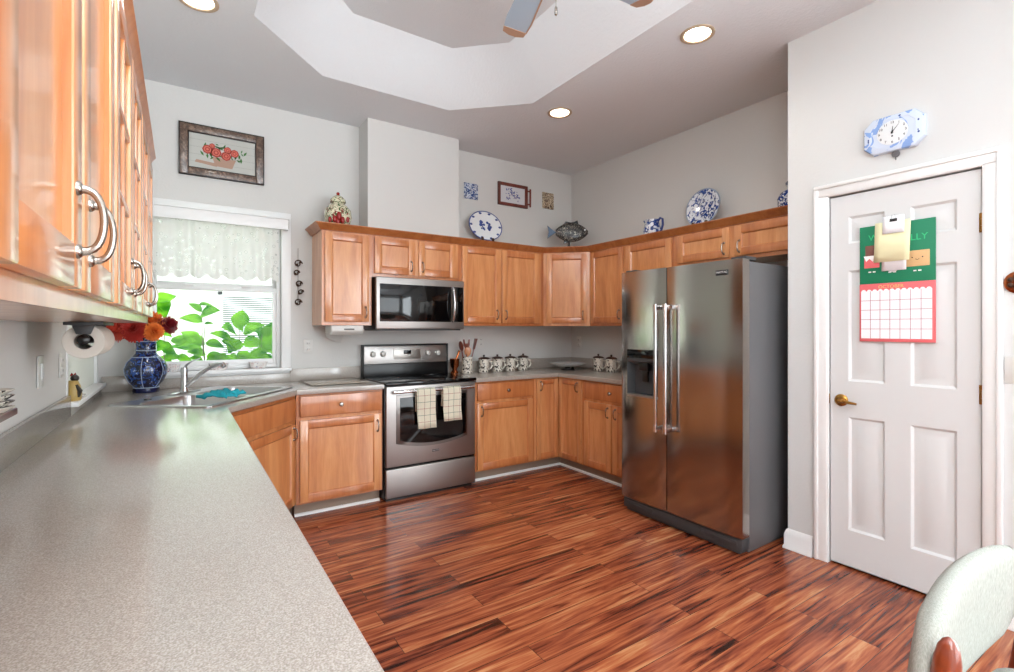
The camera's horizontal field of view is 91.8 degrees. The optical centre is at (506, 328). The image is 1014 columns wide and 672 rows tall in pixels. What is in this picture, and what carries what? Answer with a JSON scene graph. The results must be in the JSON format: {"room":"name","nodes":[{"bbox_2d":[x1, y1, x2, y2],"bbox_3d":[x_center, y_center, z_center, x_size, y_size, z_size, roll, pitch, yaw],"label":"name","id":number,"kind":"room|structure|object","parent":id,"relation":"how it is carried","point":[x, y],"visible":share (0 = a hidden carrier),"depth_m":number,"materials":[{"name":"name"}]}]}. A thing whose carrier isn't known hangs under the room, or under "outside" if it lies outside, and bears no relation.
{"room":"kitchen","nodes":[
{"label":"kitchen","id":0,"kind":"room"},
{"bbox_2d":[0,320,65,433],"bbox_3d":[-0.798,-0.203,0.226,0.150,3.085,7.260,0,0,-34],"label":"wall","id":1,"kind":"structure","parent":0,"point":[21,342],"depth_m":1.82,"materials":[{"name":"grey"}]},
{"bbox_2d":[0,408,17,422],"bbox_3d":[-1.355,0.242,1.261,0.064,0.020,0.400,0,0,-34],"label":"wall shelf","id":2,"kind":"object","parent":1,"relation":"attached to","point":[6,415],"visible":0.89,"depth_m":1.37,"materials":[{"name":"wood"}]},
{"bbox_2d":[0,405,14,412],"bbox_3d":[-1.407,0.224,1.346,0.084,0.016,0.084,0,0,-34],"label":"saucer","id":3,"kind":"object","parent":2,"relation":"on","point":[7,407],"visible":0.93,"depth_m":1.35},
{"bbox_2d":[0,399,14,406],"bbox_3d":[-1.407,0.208,1.346,0.084,0.016,0.084,0,0,-34],"label":"saucer","id":4,"kind":"object","parent":3,"relation":"on","point":[8,401],"visible":0.93,"depth_m":1.35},
{"bbox_2d":[0,394,14,401],"bbox_3d":[-1.407,0.193,1.346,0.084,0.016,0.084,0,0,-34],"label":"saucer","id":5,"kind":"object","parent":4,"relation":"on","point":[7,396],"visible":0.93,"depth_m":1.35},
{"bbox_2d":[0,388,14,395],"bbox_3d":[-1.407,0.177,1.346,0.084,0.016,0.084,0,0,-34],"label":"saucer","id":6,"kind":"object","parent":5,"relation":"on","point":[3,391],"visible":1,"depth_m":1.36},
{"bbox_2d":[37,355,43,388],"bbox_3d":[-1.837,0.170,1.937,0.010,0.125,0.100,0,0,-34],"label":"wall switch","id":7,"kind":"object","parent":1,"relation":"attached to","point":[40,359],"visible":1,"depth_m":1.92,"materials":[{"name":"grey plastic"}]},
{"bbox_2d":[0,0,116,315],"bbox_3d":[-0.706,-0.405,0.576,0.381,0.760,0.820,0,0,-34],"label":"upper cabinet","id":8,"kind":"object","parent":1,"relation":"attached to","point":[58,229],"visible":1,"depth_m":0.57,"materials":[{"name":"brown wood"}]},
{"bbox_2d":[59,353,63,377],"bbox_3d":[-2.059,0.170,2.270,0.010,0.115,0.070,0,0,-34],"label":"wall outlet","id":9,"kind":"object","parent":1,"relation":"attached to","point":[61,355],"visible":1,"depth_m":2.26,"materials":[{"name":"grey plastic"}]},
{"bbox_2d":[0,0,147,320],"bbox_3d":[-1.159,-0.405,1.259,0.381,0.760,0.820,0,0,-34],"label":"upper cabinet","id":10,"kind":"object","parent":1,"relation":"attached to","point":[130,275],"visible":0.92,"depth_m":1.23,"materials":[{"name":"brown wood"}]},
{"bbox_2d":[4,114,158,322],"bbox_3d":[-1.596,-0.405,1.917,0.381,0.760,0.760,0,0,-34],"label":"upper cabinet","id":11,"kind":"object","parent":1,"relation":"attached to","point":[148,302],"visible":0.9,"depth_m":1.95,"materials":[{"name":"brown wood"}]},
{"bbox_2d":[63,322,113,344],"bbox_3d":[-1.601,0.018,1.887,0.110,0.083,0.345,0,0,-34],"label":"paper towel holder","id":12,"kind":"object","parent":11,"relation":"attached to","point":[83,328],"visible":0.88,"depth_m":1.75,"materials":[{"name":"grey plastic"}]},
{"bbox_2d":[62,325,114,357],"bbox_3d":[-1.599,0.047,1.885,0.122,0.122,0.290,0,0,-34],"label":"paper towel roll","id":13,"kind":"object","parent":12,"relation":"hanging from","point":[104,339],"visible":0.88,"depth_m":1.78,"materials":[{"name":"beige"}]},
{"bbox_2d":[66,325,105,406],"bbox_3d":[-2.466,-0.188,2.783,0.199,1.144,1.045,0,0,-34],"label":"window","id":14,"kind":"structure","parent":1,"relation":"in","point":[86,369],"depth_m":2.84,"materials":[{"name":"white"}]},
{"bbox_2d":[68,372,82,400],"bbox_3d":[-2.161,0.289,2.449,0.075,0.140,0.075,0,0,-34],"label":"bird figurine","id":15,"kind":"object","parent":14,"relation":"on","point":[74,387],"visible":0.9,"depth_m":2.43,"materials":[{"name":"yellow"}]},
{"bbox_2d":[68,325,93,389],"bbox_3d":[-2.436,-0.190,2.806,0.004,1.096,0.986,0,0,-34],"label":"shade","id":16,"kind":"object","parent":14,"relation":"attached to","point":[83,367],"depth_m":2.87,"materials":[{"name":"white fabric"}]},
{"bbox_2d":[0,366,359,472],"bbox_3d":[-0.667,0.376,1.753,1.757,0.103,4.859,0,0,-34],"label":"backsplash","id":17,"kind":"structure","parent":1,"relation":"attached to","point":[17,440],"depth_m":3.29,"materials":[{"name":"laminate"}]},
{"bbox_3d":[-0.252,-0.405,-0.107,0.381,0.760,0.820,0,0,-34],"label":"upper cabinet","id":18,"kind":"object","parent":1,"relation":"attached to","visible":0},
{"bbox_2d":[123,0,155,162],"bbox_3d":[-0.791,-0.786,0.975,0.042,0.052,3.220,0,0,-34],"label":"crown molding","id":19,"kind":"structure","parent":18,"relation":"attached to","point":[128,4],"depth_m":1.50,"materials":[{"name":"brown wood"}]},
{"bbox_2d":[98,79,570,382],"bbox_3d":[-1.046,-0.203,4.509,4.475,3.085,0.150,0,0,-34],"label":"wall","id":20,"kind":"structure","parent":0,"point":[308,160],"depth_m":4.04,"materials":[{"name":"grey"}]},
{"bbox_2d":[134,198,291,378],"bbox_3d":[-2.190,-0.282,3.710,1.015,1.275,0.195,0,0,-34],"label":"window","id":21,"kind":"structure","parent":20,"relation":"in","point":[237,366],"depth_m":3.85,"materials":[{"name":"white"}]},
{"bbox_2d":[167,364,180,371],"bbox_3d":[-2.412,0.284,3.506,0.134,0.050,0.070,0,0,-34],"label":"dish","id":22,"kind":"object","parent":21,"relation":"on","point":[173,367],"visible":0.55,"depth_m":3.50,"materials":[{"name":"ceramic"}]},
{"bbox_2d":[208,363,228,369],"bbox_3d":[-2.158,0.284,3.675,0.134,0.050,0.070,0,0,-34],"label":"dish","id":23,"kind":"object","parent":21,"relation":"on","point":[218,367],"visible":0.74,"depth_m":3.66,"materials":[{"name":"ceramic"}]},
{"bbox_2d":[153,203,288,230],"bbox_3d":[-2.153,-0.818,3.612,1.008,0.090,0.084,0,0,-34],"label":"curtain rod","id":24,"kind":"object","parent":21,"relation":"attached to","point":[159,210],"visible":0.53,"depth_m":3.60,"materials":[{"name":"white"}]},
{"bbox_2d":[153,216,278,282],"bbox_3d":[-2.165,-0.569,3.594,0.908,0.418,0.036,0,0,-34],"label":"lace valance","id":25,"kind":"object","parent":24,"relation":"hanging from","point":[220,258],"visible":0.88,"depth_m":3.60,"materials":[{"name":"white"}]},
{"bbox_2d":[249,361,266,368],"bbox_3d":[-1.937,0.284,3.821,0.134,0.050,0.070,0,0,-34],"label":"dish","id":26,"kind":"object","parent":21,"relation":"on","point":[253,365],"visible":1,"depth_m":3.79,"materials":[{"name":"ceramic"}]},
{"bbox_2d":[179,120,263,185],"bbox_3d":[-2.129,-1.305,3.682,0.555,0.375,0.028,0,0,-34],"label":"framed picture","id":27,"kind":"object","parent":20,"relation":"attached to","point":[204,151],"visible":1,"depth_m":3.67,"materials":[{"name":"brown metal"}]},
{"bbox_2d":[294,260,303,304],"bbox_3d":[-1.684,-0.419,3.976,0.080,0.462,0.022,0,0,-34],"label":"hanging ornament","id":28,"kind":"object","parent":20,"relation":"attached to","point":[300,261],"visible":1,"depth_m":3.97,"materials":[{"name":"brown metal"}]},
{"bbox_2d":[304,339,312,352],"bbox_3d":[-1.630,0.145,4.024,0.070,0.115,0.010,0,0,-34],"label":"wall outlet","id":29,"kind":"object","parent":20,"relation":"attached to","point":[308,343],"visible":1,"depth_m":4.02,"materials":[{"name":"grey plastic"}]},
{"bbox_2d":[312,230,371,325],"bbox_3d":[-1.339,-0.405,3.996,0.390,0.760,0.381,0,0,-34],"label":"upper cabinet","id":30,"kind":"object","parent":20,"relation":"attached to","point":[341,261],"visible":1,"depth_m":3.87,"materials":[{"name":"brown wood"}]},
{"bbox_2d":[324,192,351,224],"bbox_3d":[-1.359,-0.943,3.953,0.216,0.312,0.226,0,0,-34],"label":"ginger jar","id":31,"kind":"object","parent":30,"relation":"on","point":[337,211],"visible":0.91,"depth_m":3.88,"materials":[{"name":"ceramic"}]},
{"bbox_2d":[305,205,787,252],"bbox_3d":[0.262,-0.786,4.205,3.713,0.052,1.569,0,0,9],"label":"crown molding","id":32,"kind":"structure","parent":30,"relation":"attached to","point":[316,226],"depth_m":4.07,"materials":[{"name":"brown wood"}]},
{"bbox_2d":[372,235,460,280],"bbox_3d":[-0.835,-0.604,4.330,0.820,0.363,0.381,0,0,-34],"label":"upper cabinet","id":33,"kind":"object","parent":20,"relation":"attached to","point":[391,256],"visible":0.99,"depth_m":4.19,"materials":[{"name":"brown wood"}]},
{"bbox_2d":[363,276,463,330],"bbox_3d":[-0.809,-0.201,4.296,0.800,0.436,0.447,0,0,-34],"label":"microwave","id":34,"kind":"object","parent":33,"relation":"attached to","point":[398,304],"visible":0.96,"depth_m":4.12,"materials":[{"name":"silver metal"}]},
{"bbox_2d":[464,182,477,199],"bbox_3d":[-0.357,-1.360,4.868,0.155,0.155,0.012,0,0,-34],"label":"wall tile","id":35,"kind":"structure","parent":20,"relation":"attached to","point":[470,190],"depth_m":4.86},
{"bbox_2d":[478,336,483,347],"bbox_3d":[-0.262,0.135,4.933,0.070,0.115,0.010,0,0,-34],"label":"wall outlet","id":36,"kind":"object","parent":20,"relation":"attached to","point":[480,338],"visible":1,"depth_m":4.93,"materials":[{"name":"grey plastic"}]},
{"bbox_2d":[461,245,542,325],"bbox_3d":[-0.102,-0.405,4.817,0.940,0.760,0.381,0,0,-34],"label":"upper cabinet","id":37,"kind":"object","parent":20,"relation":"attached to","point":[503,287],"visible":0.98,"depth_m":4.67,"materials":[{"name":"brown wood"}]},
{"bbox_2d":[469,211,501,240],"bbox_3d":[-0.201,-0.974,4.823,0.382,0.377,0.102,0,0,-34],"label":"oval platter","id":38,"kind":"object","parent":37,"relation":"on","point":[485,225],"visible":0.91,"depth_m":4.85,"materials":[{"name":"white"}]},
{"bbox_2d":[497,181,530,208],"bbox_3d":[0.083,-1.395,5.154,0.420,0.235,0.023,0,0,-34],"label":"framed picture","id":39,"kind":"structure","parent":20,"relation":"attached to","point":[508,194],"depth_m":5.14,"materials":[{"name":"red wood"}]},
{"bbox_2d":[448,357,621,372],"bbox_3d":[0.531,0.376,4.454,1.606,0.103,1.684,0,0,-34],"label":"backsplash","id":40,"kind":"structure","parent":20,"relation":"attached to","point":[536,362],"depth_m":5.31,"materials":[{"name":"laminate"}]},
{"bbox_2d":[542,192,553,209],"bbox_3d":[0.451,-1.405,5.404,0.155,0.175,0.012,0,0,-34],"label":"wall tile","id":41,"kind":"structure","parent":20,"relation":"attached to","point":[547,198],"depth_m":5.40,"materials":[{"name":"ceramic"}]},
{"bbox_2d":[543,252,589,325],"bbox_3d":[0.642,-0.405,5.145,0.658,0.760,0.658,0,0,-34],"label":"upper cabinet","id":42,"kind":"object","parent":20,"relation":"attached to","point":[566,276],"visible":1,"depth_m":4.91,"materials":[{"name":"brown wood"}]},
{"bbox_2d":[547,221,587,245],"bbox_3d":[0.630,-0.955,5.108,0.424,0.337,0.070,0,0,0],"label":"fish","id":43,"kind":"object","parent":42,"relation":"on","point":[569,232],"visible":0.94,"depth_m":5.09},
{"bbox_2d":[325,325,362,341],"bbox_3d":[-1.339,0.048,3.988,0.250,0.142,0.340,0,0,-34],"label":"can opener","id":44,"kind":"object","parent":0,"point":[343,330],"visible":1,"depth_m":3.86,"materials":[{"name":"grey plastic"}]},
{"bbox_2d":[359,118,458,236],"bbox_3d":[-0.864,-1.202,4.396,0.850,1.085,0.240,0,0,-34],"label":"wall","id":45,"kind":"structure","parent":0,"point":[409,177],"depth_m":4.25,"materials":[{"name":"grey"}]},
{"bbox_2d":[133,0,877,174],"bbox_3d":[1.003,-2.002,1.422,4.475,0.515,7.560,0,0,-34],"label":"ceiling","id":46,"kind":"structure","parent":0,"point":[627,79],"depth_m":3.39,"materials":[{"name":"white"}]},
{"bbox_2d":[179,0,218,12],"bbox_3d":[-1.641,-1.740,2.607,0.196,0.008,0.196,0,0,-34],"label":"recessed light","id":47,"kind":"object","parent":46,"relation":"in","point":[206,6],"visible":1,"depth_m":2.64,"materials":[{"name":"beige"}]},
{"bbox_2d":[548,107,571,118],"bbox_3d":[0.426,-1.740,3.968,0.196,0.008,0.196,0,0,-34],"label":"recessed light","id":48,"kind":"object","parent":46,"relation":"in","point":[559,112],"visible":1,"depth_m":3.95,"materials":[{"name":"beige"}]},
{"bbox_2d":[503,0,652,37],"bbox_3d":[0.215,-1.692,2.060,1.096,0.735,1.139,0,0,-34],"label":"ceiling fan","id":49,"kind":"object","parent":46,"relation":"hanging from","point":[521,15],"visible":1,"depth_m":2.43,"materials":[{"name":"white"}]},
{"bbox_2d":[680,24,714,44],"bbox_3d":[1.129,-1.740,2.910,0.196,0.008,0.196,0,0,-34],"label":"recessed light","id":50,"kind":"object","parent":46,"relation":"in","point":[696,34],"visible":1,"depth_m":2.90,"materials":[{"name":"beige"}]},
{"bbox_2d":[292,465,1013,671],"bbox_3d":[1.003,1.390,1.422,4.475,0.100,7.560,0,0,-34],"label":"floor","id":51,"kind":"structure","parent":0,"point":[548,569],"depth_m":2.46,"materials":[{"name":"brown wood"}]},
{"bbox_2d":[231,396,297,514],"bbox_3d":[-1.937,0.903,3.109,1.138,0.874,1.192,0,0,-34],"label":"base cabinet","id":52,"kind":"object","parent":51,"relation":"on","point":[270,429],"visible":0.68,"depth_m":3.18,"materials":[{"name":"brown wood"}]},
{"bbox_2d":[0,366,383,671],"bbox_3d":[-0.667,0.394,1.753,1.757,0.140,4.859,0,0,-34],"label":"countertop","id":53,"kind":"structure","parent":52,"relation":"on","point":[133,539],"depth_m":0.94,"materials":[{"name":"laminate"}]},
{"bbox_2d":[123,338,167,392],"bbox_3d":[-2.425,0.239,3.300,0.244,0.372,0.249,0,0,-34],"label":"flower vase","id":54,"kind":"object","parent":53,"relation":"on","point":[145,370],"visible":0.93,"depth_m":3.24,"materials":[{"name":"blue"}]},
{"bbox_2d":[106,323,125,342],"bbox_3d":[-2.482,0.026,3.176,0.203,0.203,0.160,0,0,-34],"label":"flower","id":55,"kind":"object","parent":54,"relation":"in","point":[114,329],"visible":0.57,"depth_m":3.14,"materials":[{"name":"red plant"}]},
{"bbox_2d":[119,323,147,342],"bbox_3d":[-2.414,0.029,3.185,0.150,0.197,0.165,0,0,37],"label":"flower","id":56,"kind":"object","parent":54,"relation":"in","point":[134,332],"visible":0.83,"depth_m":3.15,"materials":[{"name":"red plant"}]},
{"bbox_2d":[143,322,164,340],"bbox_3d":[-2.335,0.042,3.246,0.126,0.171,0.171,0,0,-34],"label":"flower","id":57,"kind":"object","parent":54,"relation":"in","point":[154,331],"visible":0.98,"depth_m":3.20,"materials":[{"name":"orange plant"}]},
{"bbox_2d":[147,311,165,324],"bbox_3d":[-2.372,0.005,3.273,0.168,0.242,0.171,0,0,-34],"label":"flower","id":58,"kind":"object","parent":54,"relation":"in","point":[156,316],"visible":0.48,"depth_m":3.28,"materials":[{"name":"orange plant"}]},
{"bbox_2d":[158,316,178,334],"bbox_3d":[-2.317,0.019,3.337,0.153,0.215,0.138,0,0,23],"label":"flower","id":59,"kind":"object","parent":54,"relation":"in","point":[170,325],"visible":0.93,"depth_m":3.33,"materials":[{"name":"red plant"}]},
{"bbox_2d":[167,358,225,394],"bbox_3d":[-1.968,0.305,3.178,0.308,0.225,0.240,0,0,4],"label":"faucet","id":60,"kind":"object","parent":53,"relation":"on","point":[185,383],"visible":1,"depth_m":3.17,"materials":[{"name":"silver metal"}]},
{"bbox_2d":[107,386,292,407],"bbox_3d":[-1.859,0.503,3.105,0.598,0.190,0.918,0,0,4],"label":"sink","id":61,"kind":"object","parent":53,"relation":"in","point":[186,400],"visible":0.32,"depth_m":3.06,"materials":[{"name":"silver metal"}]},
{"bbox_2d":[196,388,245,399],"bbox_3d":[-1.687,0.383,2.895,0.214,0.050,0.197,0,0,4],"label":"dishcloth","id":62,"kind":"object","parent":61,"relation":"on","point":[225,392],"visible":1,"depth_m":2.85,"materials":[{"name":"teal fabric"}]},
{"bbox_2d":[300,377,369,385],"bbox_3d":[-1.369,0.420,3.901,0.435,0.010,0.415,0,0,-34],"label":"cutting board","id":63,"kind":"object","parent":53,"relation":"on","point":[314,382],"visible":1,"depth_m":3.85,"materials":[{"name":"clear glass"}]},
{"bbox_2d":[292,389,381,514],"bbox_3d":[-1.364,0.903,3.828,0.618,0.874,0.629,0,0,-34],"label":"base cabinet","id":64,"kind":"object","parent":51,"relation":"on","point":[339,441],"visible":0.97,"depth_m":3.59,"materials":[{"name":"brown wood"}]},
{"bbox_2d":[294,498,379,516],"bbox_3d":[-1.253,1.331,3.661,0.618,0.019,0.014,0,0,-34],"label":"trim","id":65,"kind":"structure","parent":64,"relation":"attached to","point":[374,499],"depth_m":3.65,"materials":[{"name":"white"}]},
{"bbox_2d":[361,343,475,501],"bbox_3d":[-0.749,0.740,4.201,0.804,1.200,0.670,0,0,-34],"label":"range","id":66,"kind":"object","parent":51,"relation":"on","point":[415,461],"visible":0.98,"depth_m":4.02,"materials":[{"name":"silver metal"}]},
{"bbox_2d":[364,373,475,385],"bbox_3d":[-0.749,0.430,4.201,0.798,0.024,0.572,0,0,-34],"label":"cooktop","id":67,"kind":"object","parent":66,"relation":"in","point":[388,379],"depth_m":4.10,"materials":[{"name":"black glass"}]},
{"bbox_2d":[415,387,436,428],"bbox_3d":[-0.643,0.629,3.887,0.164,0.318,0.056,0,0,-34],"label":"dish towel","id":68,"kind":"object","parent":66,"relation":"hanging from","point":[425,398],"visible":1,"depth_m":3.87,"materials":[{"name":"fabric"}]},
{"bbox_2d":[441,385,461,420],"bbox_3d":[-0.454,0.609,4.013,0.168,0.278,0.056,0,0,-34],"label":"dish towel","id":69,"kind":"object","parent":66,"relation":"hanging from","point":[450,395],"visible":1,"depth_m":3.99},
{"bbox_2d":[474,379,533,478],"bbox_3d":[-0.159,0.903,4.628,0.640,0.874,0.629,0,0,-34],"label":"base cabinet","id":70,"kind":"object","parent":51,"relation":"on","point":[504,410],"visible":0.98,"depth_m":4.39,"materials":[{"name":"brown wood"}]},
{"bbox_2d":[475,462,621,486],"bbox_3d":[0.425,1.331,4.081,1.007,0.019,1.170,0,0,-34],"label":"trim","id":71,"kind":"structure","parent":51,"relation":"on","point":[559,463],"depth_m":4.51,"materials":[{"name":"white"}]},
{"bbox_2d":[530,377,588,471],"bbox_3d":[0.587,0.903,4.947,0.950,0.874,0.923,0,0,-34],"label":"base cabinet","id":72,"kind":"object","parent":51,"relation":"on","point":[558,401],"visible":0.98,"depth_m":4.63,"materials":[{"name":"brown wood"}]},
{"bbox_2d":[448,357,621,384],"bbox_3d":[0.531,0.394,4.454,1.606,0.140,1.684,0,0,-34],"label":"countertop","id":73,"kind":"structure","parent":72,"relation":"on","point":[540,367],"depth_m":4.75,"materials":[{"name":"laminate"}]},
{"bbox_2d":[450,358,458,373],"bbox_3d":[-0.497,0.356,4.663,0.100,0.138,0.100,0,0,-34],"label":"mortar","id":74,"kind":"object","parent":73,"relation":"on","point":[454,363],"visible":0.99,"depth_m":4.63,"materials":[{"name":"wood"}]},
{"bbox_2d":[462,356,472,373],"bbox_3d":[-0.378,0.346,4.659,0.110,0.158,0.110,0,0,-34],"label":"utensil crock","id":75,"kind":"object","parent":73,"relation":"on","point":[467,362],"visible":0.9,"depth_m":4.62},
{"bbox_2d":[478,355,492,371],"bbox_3d":[-0.220,0.341,4.802,0.113,0.170,0.130,0,0,40],"label":"canister","id":76,"kind":"object","parent":73,"relation":"on","point":[484,361],"visible":1,"depth_m":4.75,"materials":[{"name":"white ceramic"}]},
{"bbox_2d":[492,354,505,371],"bbox_3d":[-0.091,0.341,4.888,0.113,0.170,0.130,0,0,40],"label":"canister","id":77,"kind":"object","parent":73,"relation":"on","point":[497,361],"visible":1,"depth_m":4.84,"materials":[{"name":"white ceramic"}]},
{"bbox_2d":[505,354,518,370],"bbox_3d":[0.038,0.341,4.974,0.113,0.170,0.130,0,0,40],"label":"canister","id":78,"kind":"object","parent":73,"relation":"on","point":[510,360],"visible":1,"depth_m":4.93,"materials":[{"name":"white ceramic"}]},
{"bbox_2d":[518,353,530,369],"bbox_3d":[0.172,0.341,5.062,0.113,0.170,0.130,0,0,40],"label":"canister","id":79,"kind":"object","parent":73,"relation":"on","point":[523,360],"visible":0.98,"depth_m":5.01,"materials":[{"name":"white ceramic"}]},
{"bbox_2d":[549,362,585,369],"bbox_3d":[0.634,0.392,5.138,0.390,0.067,0.390,0,0,-34],"label":"serving dish","id":80,"kind":"object","parent":73,"relation":"on","point":[567,365],"visible":1,"depth_m":5.07,"materials":[{"name":"white"}]},
{"bbox_2d":[593,354,605,370],"bbox_3d":[0.928,0.341,4.964,0.113,0.170,0.130,0,0,-27],"label":"canister","id":81,"kind":"object","parent":73,"relation":"on","point":[598,360],"visible":0.98,"depth_m":4.93,"materials":[{"name":"white ceramic"}]},
{"bbox_2d":[605,355,619,371],"bbox_3d":[1.028,0.341,4.814,0.113,0.170,0.130,0,0,-27],"label":"canister","id":82,"kind":"object","parent":73,"relation":"on","point":[611,362],"visible":1,"depth_m":4.78,"materials":[{"name":"white ceramic"}]},
{"bbox_2d":[583,380,621,483],"bbox_3d":[1.155,0.903,4.311,0.706,0.874,0.760,0,0,-34],"label":"base cabinet","id":83,"kind":"object","parent":51,"relation":"on","point":[602,402],"visible":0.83,"depth_m":4.24,"materials":[{"name":"brown wood"}]},
{"bbox_2d":[622,256,787,553],"bbox_3d":[1.403,0.456,3.441,0.876,1.768,0.940,0,0,-34],"label":"refrigerator","id":84,"kind":"object","parent":51,"relation":"on","point":[705,345],"visible":1,"depth_m":3.08,"materials":[{"name":"grey metal"}]},
{"bbox_2d":[907,545,1013,671],"bbox_3d":[1.236,0.950,1.013,0.800,0.785,0.557,0,0,-34],"label":"dining chair","id":85,"kind":"object","parent":51,"relation":"on","point":[969,607],"visible":1,"depth_m":1.16,"materials":[{"name":"fabric"}]},
{"bbox_2d":[571,91,787,360],"bbox_3d":[1.546,-0.203,4.514,0.150,3.085,2.710,0,0,-34],"label":"wall","id":86,"kind":"structure","parent":0,"point":[742,154],"depth_m":4.36,"materials":[{"name":"grey"}]},
{"bbox_2d":[590,236,673,325],"bbox_3d":[1.216,-0.405,4.531,0.381,0.760,0.995,0,0,-34],"label":"upper cabinet","id":87,"kind":"object","parent":86,"relation":"attached to","point":[607,266],"visible":0.57,"depth_m":4.57,"materials":[{"name":"brown wood"}]},
{"bbox_2d":[643,217,663,233],"bbox_3d":[1.309,-0.890,4.416,0.161,0.207,0.184,0,0,4],"label":"creamer","id":88,"kind":"object","parent":87,"relation":"on","point":[651,225],"visible":0.68,"depth_m":4.37,"materials":[{"name":"blue"}]},
{"bbox_2d":[674,215,787,265],"bbox_3d":[1.783,-0.642,3.678,0.381,0.285,1.050,0,0,-34],"label":"upper cabinet","id":89,"kind":"object","parent":86,"relation":"attached to","point":[766,240],"visible":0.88,"depth_m":3.58,"materials":[{"name":"brown wood"}]},
{"bbox_2d":[686,188,719,224],"bbox_3d":[1.605,-0.974,4.055,0.102,0.378,0.321,0,0,-34],"label":"round plate","id":90,"kind":"object","parent":89,"relation":"on","point":[703,206],"visible":0.84,"depth_m":4.07,"materials":[{"name":"blue"}]},
{"bbox_2d":[777,181,787,206],"bbox_3d":[1.992,-0.930,3.417,0.200,0.288,0.200,0,0,-34],"label":"vase","id":91,"kind":"object","parent":89,"relation":"on","point":[782,200],"visible":0.1,"depth_m":3.39,"materials":[{"name":"blue"}]},
{"bbox_2d":[788,0,1013,556],"bbox_3d":[3.233,-0.203,1.277,0.620,3.085,4.550,0,0,-34],"label":"wall","id":92,"kind":"structure","parent":0,"point":[950,61],"depth_m":2.60,"materials":[{"name":"white paint"}]},
{"bbox_2d":[782,528,812,557],"bbox_3d":[1.867,1.280,3.026,0.322,0.120,0.167,0,0,-34],"label":"baseboard","id":93,"kind":"structure","parent":92,"relation":"attached to","point":[801,543],"depth_m":2.93,"materials":[{"name":"white"}]},
{"bbox_2d":[864,108,926,159],"bbox_3d":[1.998,-0.989,2.539,0.042,0.234,0.264,0,0,-34],"label":"wall clock","id":94,"kind":"object","parent":92,"relation":"attached to","point":[894,133],"visible":1,"depth_m":2.52,"materials":[{"name":"white"}]},
{"bbox_2d":[829,168,981,593],"bbox_3d":[2.024,0.290,2.542,0.092,2.075,0.655,0,0,-34],"label":"door","id":95,"kind":"structure","parent":92,"relation":"in","point":[906,417],"depth_m":2.50,"materials":[{"name":"white paint"}]},
{"bbox_2d":[860,217,935,342],"bbox_3d":[2.019,-0.240,2.551,0.013,0.620,0.324,0,0,-34],"label":"calendar","id":96,"kind":"object","parent":95,"relation":"attached to","point":[903,310],"visible":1,"depth_m":2.52,"materials":[{"name":"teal paper"}]},
{"bbox_2d":[814,146,1002,562],"bbox_3d":[2.062,0.259,2.570,0.142,2.162,0.791,0,0,-34],"label":"trim","id":97,"kind":"structure","parent":92,"relation":"attached to","point":[990,160],"depth_m":2.34,"materials":[{"name":"white"}]},
{"bbox_2d":[1003,272,1013,292],"bbox_3d":[2.256,-0.205,2.164,0.026,0.100,0.100,0,0,-34],"label":"round plaque","id":98,"kind":"object","parent":92,"relation":"attached to","point":[1008,282],"visible":1,"depth_m":2.19,"materials":[{"name":"orange wood"}]},
{"bbox_2d":[1004,356,1013,383],"bbox_3d":[2.268,0.185,2.160,0.010,0.120,0.115,0,0,-34],"label":"wall switch","id":99,"kind":"object","parent":92,"relation":"attached to","point":[1008,360],"visible":1,"depth_m":2.19,"materials":[{"name":"grey plastic"}]},
{"label":"outside","id":100,"kind":"structure","parent":0,"visible":0},
{"bbox_3d":[-4.812,1.540,9.055,18.000,0.100,11.590,0,0,-34],"label":"ground","id":101,"kind":"structure","parent":100,"visible":0},
{"bbox_2d":[157,292,196,361],"bbox_3d":[-2.688,0.598,3.929,0.350,1.785,0.186,0,0,-15],"label":"leafy shrub","id":102,"kind":"object","parent":101,"relation":"on","point":[164,299],"visible":0.51,"depth_m":3.95,"materials":[{"name":"green plant"}]},
{"bbox_2d":[172,302,230,360],"bbox_3d":[-2.552,0.633,4.041,0.468,1.714,0.216,0,0,-3],"label":"leafy shrub","id":103,"kind":"object","parent":101,"relation":"on","point":[195,348],"visible":0.82,"depth_m":4.05,"materials":[{"name":"green plant"}]},
{"bbox_2d":[157,220,271,360],"bbox_3d":[-4.119,-0.585,7.108,13.000,4.150,2.400,0,0,-34],"label":"outdoor view","id":104,"kind":"structure","parent":101,"relation":"on","point":[180,307],"depth_m":6.43,"materials":[{"name":"white"}]},
{"bbox_2d":[223,296,271,354],"bbox_3d":[-3.457,0.059,6.806,0.850,0.981,0.004,0,0,-34],"label":"blind","id":105,"kind":"object","parent":104,"relation":"hanging from","point":[229,303],"depth_m":6.74,"materials":[{"name":"grey"}]},
{"bbox_2d":[210,310,271,359],"bbox_3d":[-2.278,0.662,4.283,0.578,1.657,0.254,0,0,-41],"label":"leafy shrub","id":106,"kind":"object","parent":101,"relation":"on","point":[239,319],"visible":0.63,"depth_m":4.30,"materials":[{"name":"green plant"}]},
{"bbox_3d":[2.004,-0.572,2.546,0.015,0.035,0.032,0,0,-34],"label":"binder clip","id":107,"kind":"object","parent":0,"visible":0},
{"bbox_2d":[874,218,910,262],"bbox_3d":[2.001,-0.454,2.554,0.006,0.208,0.160,0,0,-34],"label":"paper note","id":108,"kind":"object","parent":107,"relation":"attached to","point":[891,246],"visible":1,"depth_m":2.55,"materials":[{"name":"beige"}]},
{"bbox_2d":[882,214,904,233],"bbox_3d":[2.002,-0.540,2.545,0.006,0.090,0.094,0,0,-34],"label":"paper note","id":109,"kind":"object","parent":107,"relation":"attached to","point":[888,227],"visible":1,"depth_m":2.54,"materials":[{"name":"white"}]},
{"bbox_2d":[882,260,905,270],"bbox_3d":[2.008,-0.428,2.549,0.006,0.253,0.106,0,0,-34],"label":"paper note","id":110,"kind":"object","parent":107,"relation":"attached to","point":[901,264],"visible":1,"depth_m":2.54,"materials":[{"name":"white"}]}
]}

